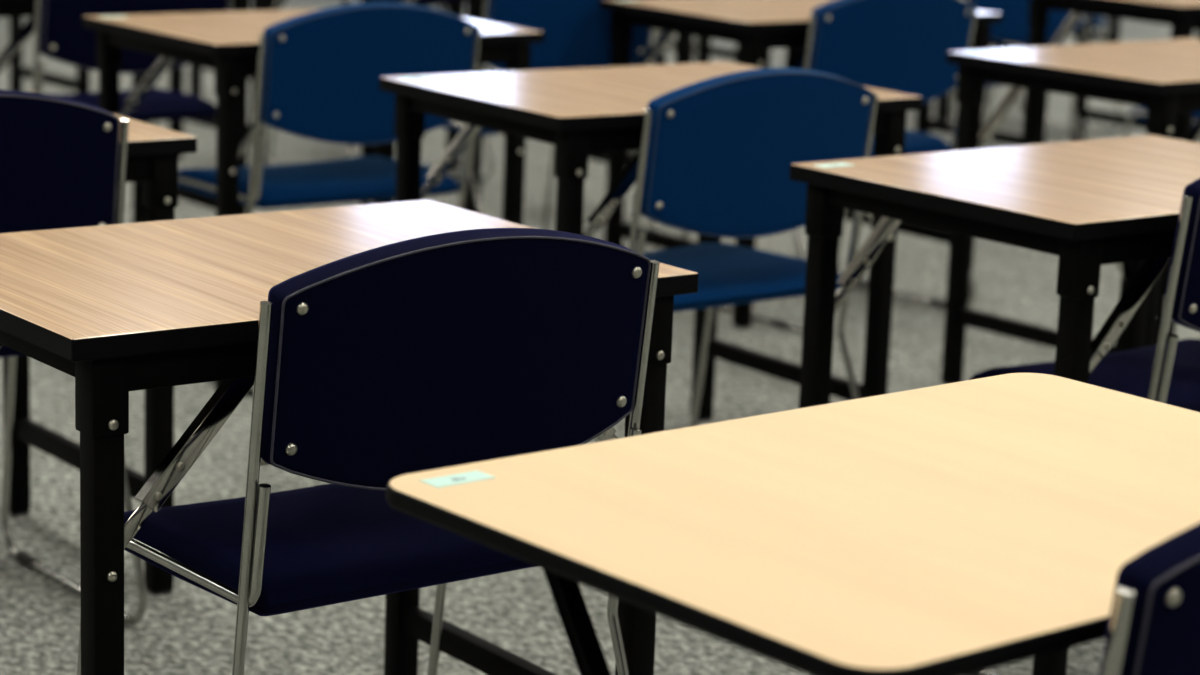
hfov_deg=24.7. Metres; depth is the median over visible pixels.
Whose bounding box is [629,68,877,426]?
chair
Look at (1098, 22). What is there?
chair
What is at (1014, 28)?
chair
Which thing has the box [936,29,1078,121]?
desk
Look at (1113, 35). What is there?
desk
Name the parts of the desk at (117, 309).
rail, leg, leg, leg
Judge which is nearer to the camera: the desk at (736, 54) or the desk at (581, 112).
the desk at (581, 112)
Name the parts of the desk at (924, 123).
leg, leg, leg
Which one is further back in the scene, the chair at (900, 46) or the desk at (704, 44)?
the desk at (704, 44)
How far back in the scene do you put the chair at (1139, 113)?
7.47 m
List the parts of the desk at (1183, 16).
leg, rail, leg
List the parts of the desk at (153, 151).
leg, leg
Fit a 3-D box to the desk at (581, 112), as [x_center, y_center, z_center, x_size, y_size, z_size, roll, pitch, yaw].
[0.080,-0.104,5.048,0.802,0.721,0.578,-6,15,-35]
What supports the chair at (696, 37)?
on the floor
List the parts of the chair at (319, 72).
frame, seat, backrest, frame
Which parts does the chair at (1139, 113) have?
seat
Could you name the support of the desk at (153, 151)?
on the floor
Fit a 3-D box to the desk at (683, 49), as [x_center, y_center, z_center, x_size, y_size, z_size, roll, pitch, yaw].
[-0.206,-0.682,7.685,0.802,0.715,0.578,-7,15,-36]
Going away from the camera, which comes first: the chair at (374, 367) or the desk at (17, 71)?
the chair at (374, 367)
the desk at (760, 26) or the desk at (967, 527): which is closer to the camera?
the desk at (967, 527)
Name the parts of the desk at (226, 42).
leg, rail, leg, leg, leg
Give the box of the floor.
[0,0,1199,674]
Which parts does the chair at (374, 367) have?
frame, seat, backrest, frame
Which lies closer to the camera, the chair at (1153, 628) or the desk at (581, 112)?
the chair at (1153, 628)
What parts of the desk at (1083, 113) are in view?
leg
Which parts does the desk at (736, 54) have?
leg, leg, leg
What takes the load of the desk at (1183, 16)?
on the floor
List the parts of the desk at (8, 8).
leg, leg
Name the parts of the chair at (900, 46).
frame, backrest, frame, seat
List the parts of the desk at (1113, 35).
leg, leg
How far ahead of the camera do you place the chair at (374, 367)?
2.89 m
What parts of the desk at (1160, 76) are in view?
leg, rail, leg, leg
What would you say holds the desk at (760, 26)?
on the floor
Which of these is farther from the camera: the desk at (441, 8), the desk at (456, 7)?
the desk at (441, 8)
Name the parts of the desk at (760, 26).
leg, rail, leg, leg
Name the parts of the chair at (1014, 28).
frame, seat, backrest, frame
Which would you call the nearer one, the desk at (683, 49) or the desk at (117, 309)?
the desk at (117, 309)
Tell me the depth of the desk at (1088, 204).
3.98 m
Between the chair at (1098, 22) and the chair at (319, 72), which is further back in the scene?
the chair at (1098, 22)
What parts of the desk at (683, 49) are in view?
leg, leg, leg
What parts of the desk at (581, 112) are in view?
leg, rail, leg, leg, leg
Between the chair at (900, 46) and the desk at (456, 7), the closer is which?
the chair at (900, 46)
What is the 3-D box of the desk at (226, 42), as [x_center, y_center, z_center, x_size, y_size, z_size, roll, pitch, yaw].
[-0.625,-0.320,5.935,0.802,0.721,0.578,-7,15,-36]
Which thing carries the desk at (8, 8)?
on the floor
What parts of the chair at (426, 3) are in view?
frame, backrest, frame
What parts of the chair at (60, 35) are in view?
frame, seat, backrest, frame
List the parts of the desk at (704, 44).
leg, leg, leg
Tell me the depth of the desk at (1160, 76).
5.74 m
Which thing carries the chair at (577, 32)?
on the floor
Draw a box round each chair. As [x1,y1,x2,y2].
[0,90,146,624]
[32,0,232,125]
[77,228,659,674]
[178,2,480,396]
[269,0,493,180]
[395,0,659,250]
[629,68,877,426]
[683,0,976,332]
[693,36,698,62]
[949,0,1089,140]
[970,178,1199,674]
[1009,15,1121,131]
[1099,523,1199,674]
[1123,106,1199,136]
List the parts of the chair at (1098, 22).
frame, seat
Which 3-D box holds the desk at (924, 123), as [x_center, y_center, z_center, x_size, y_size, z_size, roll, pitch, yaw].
[0.944,-0.826,8.555,0.802,0.715,0.578,-7,15,-36]
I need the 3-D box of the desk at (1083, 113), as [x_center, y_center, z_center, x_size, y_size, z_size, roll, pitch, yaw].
[2.095,-0.962,9.389,0.802,0.715,0.578,-7,15,-36]
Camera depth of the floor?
5.30 m
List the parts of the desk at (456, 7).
leg, leg, leg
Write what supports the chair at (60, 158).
on the floor
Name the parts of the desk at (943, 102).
leg, leg, leg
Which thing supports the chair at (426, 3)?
on the floor
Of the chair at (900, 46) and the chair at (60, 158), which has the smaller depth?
the chair at (60, 158)
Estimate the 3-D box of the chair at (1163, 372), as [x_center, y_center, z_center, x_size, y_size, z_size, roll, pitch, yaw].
[0.852,0.100,3.995,0.513,0.819,0.494,-7,15,-37]
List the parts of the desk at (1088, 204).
leg, rail, leg, leg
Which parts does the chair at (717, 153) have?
frame, seat, backrest, frame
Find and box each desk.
[0,0,250,222]
[0,199,698,674]
[3,92,196,595]
[9,0,274,97]
[82,9,544,389]
[169,0,463,168]
[360,0,692,211]
[379,62,922,421]
[386,373,1199,674]
[439,2,449,11]
[599,0,1001,328]
[627,37,802,155]
[655,34,792,67]
[766,41,1051,145]
[789,135,1199,674]
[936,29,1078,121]
[941,38,1199,383]
[990,18,1120,48]
[1021,0,1199,144]
[1071,15,1198,140]
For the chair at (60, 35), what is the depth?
6.33 m
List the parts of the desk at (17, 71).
leg, leg, leg, leg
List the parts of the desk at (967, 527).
leg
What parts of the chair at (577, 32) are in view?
frame, seat, backrest, frame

